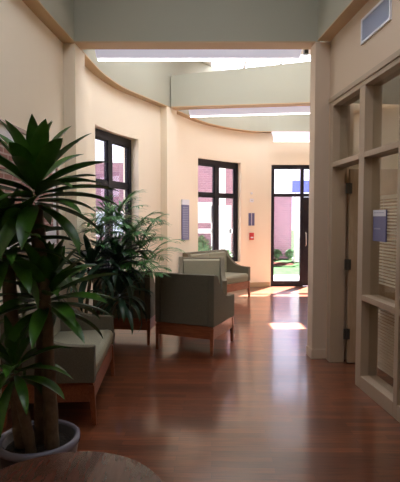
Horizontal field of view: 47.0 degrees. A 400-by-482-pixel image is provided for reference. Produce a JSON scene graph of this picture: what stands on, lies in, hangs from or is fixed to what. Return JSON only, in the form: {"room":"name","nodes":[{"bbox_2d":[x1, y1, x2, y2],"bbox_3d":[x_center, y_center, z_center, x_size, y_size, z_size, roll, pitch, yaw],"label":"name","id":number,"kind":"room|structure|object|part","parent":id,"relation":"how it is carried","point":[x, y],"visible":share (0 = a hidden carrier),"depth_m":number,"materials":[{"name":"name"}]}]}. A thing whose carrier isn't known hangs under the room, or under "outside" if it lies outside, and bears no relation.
{"room":"hospital interior","nodes":[
{"label":"hospital interior","id":0,"kind":"room"},
{"bbox_2d":[0,141,52,226],"bbox_3d":[-1.508,-0.436,4.008,0.003,0.720,1.281,0,3,2],"label":"print","id":1,"kind":"object","parent":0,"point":[3,151],"depth_m":3.70},
{"bbox_2d":[0,0,267,396],"bbox_3d":[-1.083,-0.382,4.027,2.213,3.460,14.077,1,3,13],"label":"wall","id":2,"kind":"structure","parent":0,"point":[31,55],"depth_m":7.38,"materials":[{"name":"beige paint"}]},
{"bbox_2d":[0,119,13,145],"bbox_3d":[-1.518,-0.837,3.583,0.030,0.178,0.227,0,3,2],"label":"framed picture","id":3,"kind":"object","parent":2,"relation":"attached to","point":[3,131],"depth_m":3.58,"materials":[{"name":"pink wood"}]},
{"bbox_2d":[0,143,14,163],"bbox_3d":[-1.518,-0.680,3.593,0.030,0.124,0.243,0,3,2],"label":"framed picture","id":4,"kind":"object","parent":2,"relation":"attached to","point":[4,152],"depth_m":3.59,"materials":[{"name":"brown wood"}]},
{"bbox_2d":[0,184,21,197],"bbox_3d":[-1.516,-0.393,3.665,0.030,0.097,0.380,0,3,2],"label":"framed picture","id":5,"kind":"object","parent":2,"relation":"attached to","point":[5,191],"depth_m":3.64,"materials":[{"name":"brown wood"}]},
{"bbox_2d":[0,164,31,189],"bbox_3d":[-1.513,-0.516,3.767,0.030,0.153,0.590,0,3,2],"label":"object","id":6,"kind":"structure","parent":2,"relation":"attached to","point":[4,175],"depth_m":3.64,"materials":[{"name":"brown brick"}]},
{"bbox_2d":[12,124,26,138],"bbox_3d":[-1.511,-0.905,3.819,0.030,0.069,0.275,0,3,2],"label":"framed picture","id":7,"kind":"object","parent":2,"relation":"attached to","point":[23,132],"depth_m":3.89,"materials":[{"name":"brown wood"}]},
{"bbox_2d":[33,185,58,211],"bbox_3d":[-1.493,-0.424,4.442,0.030,0.270,0.673,0,3,2],"label":"framed picture","id":8,"kind":"object","parent":2,"relation":"attached to","point":[54,187],"depth_m":4.61,"materials":[{"name":"brown wood"}]},
{"bbox_2d":[44,168,57,179],"bbox_3d":[-1.489,-0.666,4.559,0.030,0.144,0.371,0,3,2],"label":"framed picture","id":9,"kind":"object","parent":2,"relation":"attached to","point":[55,170],"depth_m":4.65,"materials":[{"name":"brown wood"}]},
{"bbox_2d":[44,217,58,247],"bbox_3d":[-1.489,-0.082,4.581,0.030,0.303,0.395,0,3,2],"label":"window","id":10,"kind":"structure","parent":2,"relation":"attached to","point":[53,223],"depth_m":4.66,"materials":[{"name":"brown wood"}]},
{"bbox_2d":[63,43,86,311],"bbox_3d":[-1.439,-0.435,5.252,0.180,3.445,0.340,0,3,4],"label":"column","id":11,"kind":"structure","parent":2,"relation":"attached to","point":[73,57],"depth_m":5.09,"materials":[{"name":"beige paint"}]},
{"bbox_2d":[95,128,131,268],"bbox_3d":[-1.355,-0.502,6.841,0.070,2.180,1.311,1,3,19],"label":"window","id":12,"kind":"structure","parent":2,"relation":"in","point":[108,138],"depth_m":6.85,"materials":[{"name":"brown metal"}]},
{"bbox_3d":[-1.463,-1.162,6.514,0.040,0.600,0.506,1,3,19],"label":"sash","id":13,"kind":"part","parent":12,"relation":"part of","materials":[{"name":"clear glass"}]},
{"bbox_3d":[-1.463,-0.133,6.566,0.040,1.330,0.506,1,3,19],"label":"sash","id":14,"kind":"part","parent":12,"relation":"part of","materials":[{"name":"brown metal"}]},
{"bbox_3d":[-1.256,-1.191,7.104,0.040,0.600,0.506,1,3,19],"label":"sash","id":15,"kind":"part","parent":12,"relation":"part of","materials":[{"name":"clear glass"}]},
{"bbox_3d":[-1.256,-0.163,7.156,0.040,1.330,0.506,1,3,19],"label":"sash","id":16,"kind":"part","parent":12,"relation":"part of","materials":[{"name":"clear glass"}]},
{"bbox_2d":[8,282,266,409],"bbox_3d":[-0.956,1.303,3.969,1.921,0.100,13.725,1,3,13],"label":"baseboard","id":17,"kind":"structure","parent":2,"relation":"attached to","point":[252,284],"depth_m":10.40,"materials":[{"name":"beige paint"}]},
{"bbox_2d":[22,0,268,132],"bbox_3d":[-0.913,-2.094,3.784,1.984,0.015,13.724,1,3,13],"label":"trim","id":18,"kind":"structure","parent":2,"relation":"attached to","point":[35,6],"depth_m":5.72,"materials":[{"name":"beige paint"}]},
{"bbox_2d":[39,0,268,130],"bbox_3d":[-1.037,-2.678,3.895,2.281,1.140,14.076,1,3,13],"label":"trim","id":19,"kind":"structure","parent":2,"relation":"attached to","point":[150,79],"depth_m":7.35,"materials":[{"name":"beige paint"}]},
{"bbox_2d":[160,106,176,272],"bbox_3d":[-0.568,-0.578,8.095,0.180,3.445,0.340,1,3,27],"label":"column","id":20,"kind":"structure","parent":2,"relation":"attached to","point":[168,116],"depth_m":7.96,"materials":[{"name":"beige paint"}]},
{"bbox_2d":[181,199,188,239],"bbox_3d":[-0.278,-0.404,8.779,0.024,0.770,0.290,1,3,25],"label":"sign","id":21,"kind":"object","parent":2,"relation":"attached to","point":[184,203],"visible":0.98,"depth_m":8.74,"materials":[{"name":"blue plastic"}]},
{"bbox_2d":[75,41,315,48],"bbox_3d":[-0.060,-2.159,5.077,2.620,0.015,0.202,0,3,0],"label":"trim","id":22,"kind":"structure","parent":2,"relation":"attached to","point":[81,44],"depth_m":5.03,"materials":[{"name":"beige paint"}]},
{"bbox_2d":[74,0,319,41],"bbox_3d":[-0.040,-2.731,5.055,2.680,1.130,0.190,0,3,0],"label":"beam","id":23,"kind":"structure","parent":2,"relation":"attached to","point":[94,20],"depth_m":4.98,"materials":[{"name":"beige paint"}]},
{"bbox_2d":[95,49,308,60],"bbox_3d":[0.003,-2.225,5.325,2.485,0.252,0.300,0,3,0],"label":"linear light fixture","id":24,"kind":"object","parent":2,"relation":"attached to","point":[101,54],"visible":0.37,"depth_m":5.29,"materials":[{"name":"white"}]},
{"bbox_2d":[198,158,237,261],"bbox_3d":[0.335,-0.611,9.813,1.362,2.180,0.070,-3,4,-45],"label":"window","id":25,"kind":"structure","parent":2,"relation":"in","point":[215,195],"depth_m":9.82,"materials":[{"name":"brown metal"}]},
{"bbox_3d":[0.100,-1.284,9.553,0.531,0.580,0.040,-3,4,-45],"label":"sash","id":26,"kind":"part","parent":25,"relation":"part of","materials":[{"name":"brown metal"}]},
{"bbox_3d":[0.100,-0.255,9.605,0.531,1.350,0.040,-3,4,-45],"label":"sash","id":27,"kind":"part","parent":25,"relation":"part of","materials":[{"name":"clear glass"}]},
{"bbox_3d":[0.563,-1.306,10.011,0.531,0.580,0.040,-3,4,-45],"label":"sash","id":28,"kind":"part","parent":25,"relation":"part of","materials":[{"name":"glass"}]},
{"bbox_3d":[0.563,-0.278,10.062,0.531,1.350,0.040,-3,4,-45],"label":"sash","id":29,"kind":"part","parent":25,"relation":"part of","materials":[{"name":"glass"}]},
{"bbox_2d":[248,213,254,225],"bbox_3d":[1.153,-0.485,10.297,0.140,0.280,0.018,-1,3,-16],"label":"plaque","id":30,"kind":"object","parent":2,"relation":"attached to","point":[251,221],"visible":1,"depth_m":10.29,"materials":[{"name":"blue plastic"}]},
{"bbox_2d":[249,233,253,239],"bbox_3d":[1.158,-0.104,10.299,0.100,0.160,0.052,-1,3,-16],"label":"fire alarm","id":31,"kind":"object","parent":2,"relation":"attached to","point":[251,235],"visible":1,"depth_m":10.29,"materials":[{"name":"red plastic"}]},
{"bbox_2d":[0,286,399,481],"bbox_3d":[0.925,1.440,3.742,5.650,0.150,13.730,0,3,0],"label":"floor","id":32,"kind":"structure","parent":0,"point":[259,408],"depth_m":3.71,"materials":[{"name":"brown wood"}]},
{"bbox_2d":[0,293,114,427],"bbox_3d":[-1.155,0.904,3.950,0.694,0.900,1.130,0,3,-3],"label":"settee","id":33,"kind":"object","parent":32,"relation":"on","point":[88,363],"visible":0.47,"depth_m":3.42,"materials":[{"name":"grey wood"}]},
{"bbox_3d":[-1.440,1.229,3.411,0.059,0.305,0.048,0,3,-3],"label":"leg","id":34,"kind":"part","parent":33,"relation":"part of","materials":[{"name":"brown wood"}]},
{"bbox_2d":[21,301,36,315],"bbox_3d":[-1.333,0.697,3.681,0.083,0.400,0.487,0,3,-3],"label":"cushion","id":35,"kind":"object","parent":33,"relation":"on","point":[30,311],"depth_m":3.56,"materials":[{"name":"grey fabric"}]},
{"bbox_3d":[-1.124,0.768,3.413,0.680,0.575,0.070,0,3,-3],"label":"arm","id":36,"kind":"part","parent":33,"relation":"part of"},
{"bbox_2d":[51,294,60,335],"bbox_3d":[-1.362,0.672,4.174,0.083,0.400,0.487,0,3,-3],"label":"cushion","id":37,"kind":"object","parent":33,"relation":"on","point":[57,326],"depth_m":4.30,"materials":[{"name":"grey fabric"}]},
{"bbox_3d":[-1.155,1.101,3.960,0.656,0.145,1.106,0,3,-3],"label":"rail","id":38,"kind":"part","parent":33,"relation":"part of","materials":[{"name":"brown wood"}]},
{"bbox_2d":[54,329,112,374],"bbox_3d":[-1.089,0.954,3.957,0.553,0.150,0.984,0,3,-3],"label":"seat cushion","id":39,"kind":"object","parent":33,"relation":"on","point":[103,345],"depth_m":4.12,"materials":[{"name":"fabric"}]},
{"bbox_3d":[-1.186,0.715,4.470,0.680,0.575,0.070,0,3,-3],"label":"arm","id":40,"kind":"part","parent":33,"relation":"part of"},
{"bbox_3d":[-0.806,1.227,3.448,0.059,0.305,0.048,0,3,-3],"label":"leg","id":41,"kind":"part","parent":33,"relation":"part of","materials":[{"name":"brown wood"}]},
{"bbox_3d":[-0.870,1.173,4.519,0.059,0.305,0.048,0,3,-3],"label":"leg","id":42,"kind":"part","parent":33,"relation":"part of","materials":[{"name":"brown wood"}]},
{"bbox_2d":[0,114,120,468],"bbox_3d":[-0.968,0.367,2.604,0.982,2.106,0.905,-2,4,-36],"label":"plant","id":43,"kind":"object","parent":32,"relation":"on","point":[40,273],"visible":0.96,"depth_m":2.50,"materials":[{"name":"green plant"}]},
{"bbox_3d":[-0.983,0.694,2.474,0.570,0.572,0.617,3,4,42],"label":"crown","id":44,"kind":"part","parent":43,"relation":"part of","materials":[{"name":"green plant"}]},
{"bbox_3d":[-0.920,1.267,2.637,0.450,0.306,0.450,0,3,0],"label":"pot","id":45,"kind":"part","parent":43,"relation":"part of","materials":[{"name":"grey ceramic"}]},
{"bbox_3d":[-1.082,0.050,2.549,0.833,0.768,0.780,1,3,26],"label":"crown","id":46,"kind":"part","parent":43,"relation":"part of","materials":[{"name":"green plant"}]},
{"bbox_3d":[-0.886,0.305,2.651,0.812,0.728,0.762,3,4,42],"label":"crown","id":47,"kind":"part","parent":43,"relation":"part of","materials":[{"name":"green plant"}]},
{"bbox_3d":[-0.916,-0.298,2.559,0.891,0.773,0.828,-2,4,-38],"label":"crown","id":48,"kind":"part","parent":43,"relation":"part of","materials":[{"name":"green plant"}]},
{"bbox_2d":[0,451,161,481],"bbox_3d":[-0.520,1.218,1.683,0.820,0.500,0.820,0,3,0],"label":"round table","id":49,"kind":"object","parent":32,"relation":"on","point":[82,466],"visible":1,"depth_m":1.92,"materials":[{"name":"brown wood"}]},
{"bbox_2d":[64,234,151,332],"bbox_3d":[-0.965,0.603,4.857,0.991,1.411,0.958,0,3,0],"label":"dracaena","id":50,"kind":"object","parent":32,"relation":"on","point":[115,283],"visible":0.7,"depth_m":4.77,"materials":[{"name":"green plant"}]},
{"bbox_3d":[-1.079,0.303,4.842,0.764,0.811,0.958,0,3,0],"label":"crown","id":51,"kind":"part","parent":50,"relation":"part of","materials":[{"name":"green plant"}]},
{"bbox_3d":[-0.876,0.327,4.879,0.813,0.758,0.802,0,3,0],"label":"crown","id":52,"kind":"part","parent":50,"relation":"part of","materials":[{"name":"green plant"}]},
{"bbox_3d":[-0.854,0.658,4.842,0.753,0.711,0.703,2,3,31],"label":"crown","id":53,"kind":"part","parent":50,"relation":"part of","materials":[{"name":"green plant"}]},
{"bbox_2d":[93,270,155,344],"bbox_3d":[-0.915,0.797,5.977,0.730,0.910,0.714,0,3,8],"label":"armchair","id":54,"kind":"object","parent":32,"relation":"on","point":[150,284],"visible":0.25,"depth_m":5.62,"materials":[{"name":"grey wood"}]},
{"bbox_3d":[-1.242,0.633,6.015,0.070,0.585,0.700,0,3,8],"label":"arm","id":55,"kind":"part","parent":54,"relation":"part of"},
{"bbox_3d":[-0.955,0.650,5.688,0.590,0.583,0.128,0,3,8],"label":"backrest","id":56,"kind":"part","parent":54,"relation":"part of","materials":[{"name":"grey fabric"}]},
{"bbox_3d":[-0.915,1.000,5.987,0.706,0.145,0.676,0,3,8],"label":"rail","id":57,"kind":"part","parent":54,"relation":"part of","materials":[{"name":"brown wood"}]},
{"bbox_3d":[-0.627,1.118,5.622,0.048,0.305,0.059,0,3,8],"label":"leg","id":58,"kind":"part","parent":54,"relation":"part of","materials":[{"name":"brown wood"}]},
{"bbox_3d":[-0.588,0.637,5.923,0.070,0.585,0.700,0,3,8],"label":"arm","id":59,"kind":"part","parent":54,"relation":"part of"},
{"bbox_2d":[80,189,185,344],"bbox_3d":[-0.774,0.363,5.127,1.253,1.862,1.108,0,3,5],"label":"palm","id":60,"kind":"object","parent":32,"relation":"on","point":[116,215],"visible":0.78,"depth_m":5.00,"materials":[{"name":"green plant"}]},
{"bbox_2d":[155,272,233,355],"bbox_3d":[-0.050,0.816,5.608,0.750,0.910,0.714,1,3,23],"label":"armchair","id":61,"kind":"object","parent":32,"relation":"on","point":[186,305],"visible":0.98,"depth_m":5.29,"materials":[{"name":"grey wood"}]},
{"bbox_3d":[-0.499,1.126,5.461,0.048,0.305,0.059,1,3,23],"label":"leg","id":62,"kind":"part","parent":61,"relation":"part of","materials":[{"name":"brown wood"}]},
{"bbox_3d":[-0.362,0.647,5.735,0.070,0.585,0.700,1,3,23],"label":"arm","id":63,"kind":"part","parent":61,"relation":"part of"},
{"bbox_3d":[-0.163,0.668,5.340,0.610,0.583,0.128,1,3,23],"label":"backrest","id":64,"kind":"part","parent":61,"relation":"part of","materials":[{"name":"fabric"}]},
{"bbox_3d":[-0.050,1.018,5.618,0.726,0.145,0.676,1,3,23],"label":"rail","id":65,"kind":"part","parent":61,"relation":"part of","materials":[{"name":"brown wood"}]},
{"bbox_3d":[0.138,1.140,5.185,0.048,0.305,0.059,1,3,23],"label":"leg","id":66,"kind":"part","parent":61,"relation":"part of","materials":[{"name":"brown wood"}]},
{"bbox_3d":[0.262,0.660,5.464,0.070,0.585,0.700,1,3,23],"label":"arm","id":67,"kind":"part","parent":61,"relation":"part of"},
{"bbox_3d":[0.399,1.110,5.785,0.048,0.305,0.059,1,3,23],"label":"leg","id":68,"kind":"part","parent":61,"relation":"part of","materials":[{"name":"brown wood"}]},
{"bbox_2d":[178,257,226,294],"bbox_3d":[0.030,0.730,7.326,0.750,0.910,0.714,0,3,-1],"label":"armchair","id":69,"kind":"object","parent":32,"relation":"on","point":[187,265],"visible":0.28,"depth_m":7.49,"materials":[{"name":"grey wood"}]},
{"bbox_3d":[-0.310,0.568,7.312,0.070,0.585,0.700,0,3,-1],"label":"arm","id":70,"kind":"part","parent":69,"relation":"part of"},
{"bbox_3d":[0.025,0.555,7.601,0.610,0.583,0.128,0,3,-1],"label":"backrest","id":71,"kind":"part","parent":69,"relation":"part of","materials":[{"name":"grey fabric"}]},
{"bbox_2d":[183,259,219,282],"bbox_3d":[0.026,0.500,7.517,0.602,0.410,0.083,0,3,-1],"label":"cushion","id":72,"kind":"object","parent":69,"relation":"on","point":[190,266],"depth_m":7.49,"materials":[{"name":"grey fabric"}]},
{"bbox_3d":[0.370,0.568,7.323,0.070,0.585,0.700,0,3,-1],"label":"arm","id":73,"kind":"part","parent":69,"relation":"part of"},
{"bbox_2d":[182,249,249,296],"bbox_3d":[0.330,0.658,8.774,0.714,0.910,1.200,2,4,41],"label":"loveseat","id":74,"kind":"object","parent":32,"relation":"on","point":[237,276],"visible":0.43,"depth_m":8.93,"materials":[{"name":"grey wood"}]},
{"bbox_3d":[-0.041,0.517,8.340,0.700,0.585,0.070,2,4,41],"label":"arm","id":75,"kind":"part","parent":74,"relation":"part of"},
{"bbox_2d":[190,253,209,256],"bbox_3d":[0.003,0.441,8.696,0.083,0.410,0.522,2,4,41],"label":"cushion","id":76,"kind":"object","parent":74,"relation":"on","point":[191,254],"depth_m":8.68,"materials":[{"name":"grey fabric"}]},
{"bbox_3d":[0.116,0.487,8.952,0.128,0.583,1.060,2,4,41],"label":"backrest","id":77,"kind":"part","parent":74,"relation":"part of","materials":[{"name":"grey fabric"}]},
{"bbox_2d":[209,251,226,271],"bbox_3d":[0.351,0.421,9.095,0.083,0.410,0.522,2,4,41],"label":"cushion","id":78,"kind":"object","parent":74,"relation":"on","point":[211,253],"depth_m":9.15,"materials":[{"name":"grey fabric"}]},
{"bbox_3d":[0.701,0.474,9.191,0.700,0.585,0.070,2,4,41],"label":"arm","id":79,"kind":"part","parent":74,"relation":"part of"},
{"bbox_2d":[225,272,247,283],"bbox_3d":[0.380,0.715,8.733,0.573,0.150,1.054,2,4,41],"label":"seat cushion","id":80,"kind":"object","parent":74,"relation":"on","point":[231,277],"depth_m":8.77,"materials":[{"name":"grey fabric"}]},
{"bbox_3d":[0.330,0.860,8.784,0.676,0.145,1.176,2,4,41],"label":"rail","id":81,"kind":"part","parent":74,"relation":"part of","materials":[{"name":"brown wood"}]},
{"bbox_3d":[0.953,0.949,9.005,0.059,0.305,0.048,2,4,41],"label":"leg","id":82,"kind":"part","parent":74,"relation":"part of","materials":[{"name":"brown wood"}]},
{"bbox_2d":[202,41,322,64],"bbox_3d":[0.925,-3.304,3.504,5.650,0.150,13.730,0,3,0],"label":"ceiling","id":83,"kind":"structure","parent":0,"point":[309,52],"depth_m":8.76,"materials":[{"name":"white"}]},
{"bbox_2d":[210,54,310,69],"bbox_3d":[1.250,-3.600,9.232,2.100,0.170,1.300,0,3,0],"label":"window","id":84,"kind":"structure","parent":83,"relation":"attached to","point":[222,65],"depth_m":9.54,"materials":[{"name":"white glass"}]},
{"bbox_2d":[267,133,309,285],"bbox_3d":[2.605,-1.271,10.399,2.290,4.600,0.160,0,3,0],"label":"wall","id":85,"kind":"structure","parent":0,"point":[279,153],"depth_m":10.29,"materials":[{"name":"beige paint"}]},
{"bbox_2d":[262,131,309,132],"bbox_3d":[2.465,-2.415,10.195,2.170,0.015,0.135,0,3,0],"label":"trim","id":86,"kind":"structure","parent":85,"relation":"attached to","point":[269,131],"depth_m":10.13,"materials":[{"name":"beige paint"}]},
{"bbox_2d":[269,114,309,130],"bbox_3d":[2.465,-2.991,10.168,2.170,1.140,0.130,0,3,0],"label":"beam","id":87,"kind":"structure","parent":85,"relation":"attached to","point":[294,122],"depth_m":10.12,"materials":[{"name":"beige paint"}]},
{"bbox_2d":[271,165,308,285],"bbox_3d":[2.460,-0.340,10.410,1.720,2.740,0.152,0,3,0],"label":"door","id":88,"kind":"structure","parent":85,"relation":"in","point":[304,198],"depth_m":10.41,"materials":[{"name":"brown metal"}]},
{"bbox_2d":[271,132,309,141],"bbox_3d":[2.480,-2.282,10.126,1.840,0.217,0.315,0,3,0],"label":"linear light fixture","id":89,"kind":"object","parent":85,"relation":"attached to","point":[277,136],"visible":0.34,"depth_m":9.97,"materials":[{"name":"white"}]},
{"bbox_2d":[323,41,398,168],"bbox_3d":[2.585,-1.014,5.266,2.330,4.600,0.180,0,3,0],"label":"wall","id":90,"kind":"structure","parent":0,"point":[390,112],"depth_m":5.16,"materials":[{"name":"beige paint"}]},
{"bbox_2d":[326,0,399,358],"bbox_3d":[1.821,-0.805,1.075,0.200,4.600,8.218,0,3,-5],"label":"wall","id":91,"kind":"structure","parent":0,"point":[349,59],"depth_m":4.32,"materials":[{"name":"beige paint"}]},
{"bbox_2d":[306,345,326,358],"bbox_3d":[1.637,1.443,1.172,0.172,0.100,8.218,0,3,-5],"label":"baseboard","id":92,"kind":"structure","parent":91,"relation":"attached to","point":[312,353],"depth_m":5.08,"materials":[{"name":"beige paint"}]},
{"bbox_2d":[307,42,329,348],"bbox_3d":[1.311,-0.420,5.094,0.160,3.430,0.171,0,3,-5],"label":"column","id":93,"kind":"structure","parent":91,"relation":"attached to","point":[320,51],"depth_m":5.02,"materials":[{"name":"beige paint"}]},
{"bbox_2d":[318,0,351,38],"bbox_3d":[1.663,-2.528,0.900,0.130,1.140,8.067,0,3,-5],"label":"trim","id":94,"kind":"structure","parent":91,"relation":"attached to","point":[328,10],"depth_m":4.62,"materials":[{"name":"beige paint"}]},
{"bbox_2d":[318,0,368,41],"bbox_3d":[1.661,-1.951,0.928,0.135,0.015,8.067,0,3,-5],"label":"trim","id":95,"kind":"structure","parent":91,"relation":"attached to","point":[354,6],"depth_m":4.40,"materials":[{"name":"beige paint"}]},
{"bbox_2d":[327,49,399,422],"bbox_3d":[1.567,-0.040,3.643,0.172,2.815,2.697,0,3,-5],"label":"window","id":96,"kind":"structure","parent":91,"relation":"in","point":[368,88],"depth_m":4.14,"materials":[{"name":"beige wood"}]},
{"bbox_2d":[343,169,397,362],"bbox_3d":[1.845,0.273,4.846,0.645,2.050,0.100,0,3,-1],"label":"door","id":97,"kind":"structure","parent":96,"relation":"attached to","point":[389,177],"depth_m":4.85,"materials":[{"name":"brown wood"}]},
{"bbox_2d":[373,210,386,241],"bbox_3d":[1.536,-0.132,3.932,0.015,0.270,0.231,0,3,-5],"label":"room sign","id":98,"kind":"object","parent":96,"relation":"attached to","point":[379,216],"visible":1,"depth_m":3.91,"materials":[{"name":"blue plastic"}]},
{"bbox_2d":[377,307,394,377],"bbox_3d":[1.696,0.877,4.016,0.040,0.643,0.702,0,3,-5],"label":"window blind","id":99,"kind":"object","parent":96,"relation":"attached to","point":[390,362],"visible":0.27,"depth_m":4.16,"materials":[{"name":"beige plastic"}]},
{"bbox_2d":[379,194,396,287],"bbox_3d":[1.697,0.004,3.962,0.040,0.813,0.642,0,3,-5],"label":"window blind","id":100,"kind":"object","parent":96,"relation":"attached to","point":[392,196],"visible":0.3,"depth_m":4.09,"materials":[{"name":"beige"}]},
{"bbox_3d":[1.697,-0.385,3.943,0.040,0.035,0.642,0,3,-5],"label":"head rail","id":101,"kind":"part","parent":100,"relation":"part of","materials":[{"name":"beige"}]},
{"bbox_2d":[361,0,391,44],"bbox_3d":[1.478,-1.866,3.878,0.016,0.220,0.537,0,3,-5],"label":"air vent","id":102,"kind":"object","parent":91,"relation":"in","point":[380,14],"visible":1,"depth_m":3.86,"materials":[{"name":"white metal"}]},
{"bbox_2d":[352,75,399,104],"bbox_3d":[2.686,-1.484,3.639,1.950,0.100,2.947,0,3,-5],"label":"ceiling","id":103,"kind":"structure","parent":0,"point":[391,89],"depth_m":4.59,"materials":[{"name":"white paint"}]},
{"label":"outside","id":104,"kind":"structure","parent":0,"visible":0},
{"bbox_2d":[274,230,298,274],"bbox_3d":[0.000,-0.195,36.336,60.000,0.100,47.400,0,3,0],"label":"lawn","id":105,"kind":"structure","parent":104,"point":[288,269],"depth_m":14.61,"materials":[{"name":"green plant"}]},
{"bbox_2d":[95,158,123,241],"bbox_3d":[-6.600,-1.077,17.638,10.900,3.530,5.060,0,3,0],"label":"brick building","id":106,"kind":"structure","parent":105,"relation":"on","point":[117,162],"depth_m":15.12,"materials":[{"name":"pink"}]},
{"bbox_3d":[-2.750,-0.557,15.136,1.300,0.700,0.010,0,3,0],"label":"pane","id":107,"kind":"part","parent":106,"relation":"part of","materials":[{"name":"white"}]},
{"bbox_2d":[198,235,211,250],"bbox_3d":[0.011,0.329,14.237,0.871,1.062,0.845,0,3,0],"label":"shrub","id":108,"kind":"object","parent":105,"relation":"on","point":[203,245],"visible":0.44,"depth_m":14.04,"materials":[{"name":"green plant"}]},
{"bbox_2d":[198,166,232,255],"bbox_3d":[0.135,-1.888,17.327,2.530,5.180,5.200,0,3,0],"label":"brick building","id":109,"kind":"structure","parent":105,"relation":"on","point":[204,173],"depth_m":14.92,"materials":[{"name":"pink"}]},
{"bbox_3d":[0.020,-0.921,14.918,0.640,0.550,0.010,0,3,0],"label":"pane","id":110,"kind":"part","parent":109,"relation":"part of","materials":[{"name":"white glass"}]},
{"bbox_3d":[0.685,-0.297,14.949,0.530,1.600,0.010,0,3,0],"label":"pane","id":111,"kind":"part","parent":109,"relation":"part of","materials":[{"name":"white glass"}]},
{"bbox_2d":[274,249,283,259],"bbox_3d":[2.908,0.492,17.358,0.505,0.423,0.468,0,3,0],"label":"shrub","id":112,"kind":"object","parent":105,"relation":"on","point":[277,252],"visible":0.92,"depth_m":17.25,"materials":[{"name":"green plant"}]},
{"bbox_2d":[274,190,293,257],"bbox_3d":[2.575,-0.643,17.960,2.050,2.630,0.460,0,3,0],"label":"wall","id":113,"kind":"structure","parent":105,"relation":"on","point":[282,206],"depth_m":17.79,"materials":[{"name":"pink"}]},
{"bbox_2d":[274,262,293,265],"bbox_3d":[2.750,0.764,15.658,0.900,0.050,0.900,0,3,0],"label":"mulch bed","id":114,"kind":"object","parent":105,"relation":"on","point":[275,263],"visible":0.77,"depth_m":15.45,"materials":[{"name":"brown soil"}]},
{"bbox_2d":[284,249,292,259],"bbox_3d":[3.404,0.492,17.355,0.471,0.424,0.458,-3,4,-43],"label":"shrub","id":115,"kind":"object","parent":105,"relation":"on","point":[289,253],"visible":0.88,"depth_m":17.26,"materials":[{"name":"green plant"}]},
{"bbox_2d":[292,169,299,261],"bbox_3d":[3.550,-0.969,16.572,0.360,3.420,0.360,0,3,0],"label":"column","id":116,"kind":"structure","parent":105,"relation":"on","point":[296,171],"depth_m":16.45,"materials":[{"name":"white"}]},
{"bbox_2d":[292,180,308,261],"bbox_3d":[3.620,-0.680,16.211,0.780,2.880,0.110,0,3,0],"label":"sign panel","id":117,"kind":"object","parent":105,"relation":"on","point":[295,183],"visible":0.45,"depth_m":16.10,"materials":[{"name":"blue plastic"}]},
{"bbox_3d":[3.350,-0.652,16.243,0.060,2.820,0.050,0,3,0],"label":"post","id":118,"kind":"part","parent":117,"relation":"part of","materials":[{"name":"silver metal"}]},
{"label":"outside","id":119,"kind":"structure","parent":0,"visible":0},
{"bbox_2d":[274,275,298,279],"bbox_3d":[0.000,1.040,11.632,60.000,0.100,2.070,0,3,0],"label":"pavement","id":120,"kind":"structure","parent":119,"point":[276,277],"depth_m":12.15,"materials":[{"name":"white concrete"}]},
{"bbox_3d":[3.650,-1.143,7.838,0.200,4.600,4.970,0,3,0],"label":"wall","id":121,"kind":"structure","parent":0,"visible":0},
{"bbox_2d":[171,102,309,109],"bbox_3d":[1.537,-2.291,7.729,4.083,0.015,0.210,0,3,7],"label":"trim","id":122,"kind":"structure","parent":121,"relation":"attached to","point":[296,103],"depth_m":7.83,"materials":[{"name":"beige paint"}]},
{"bbox_2d":[171,61,310,105],"bbox_3d":[1.538,-2.689,7.715,4.083,0.780,0.200,0,3,7],"label":"beam","id":123,"kind":"structure","parent":121,"relation":"attached to","point":[289,82],"depth_m":7.72,"materials":[{"name":"beige paint"}]},
{"bbox_2d":[189,106,309,116],"bbox_3d":[1.346,-2.317,7.980,3.160,0.252,0.240,0,3,7],"label":"linear light fixture","id":124,"kind":"object","parent":121,"relation":"attached to","point":[296,109],"visible":0.24,"depth_m":7.99,"materials":[{"name":"white plastic"}]}
]}

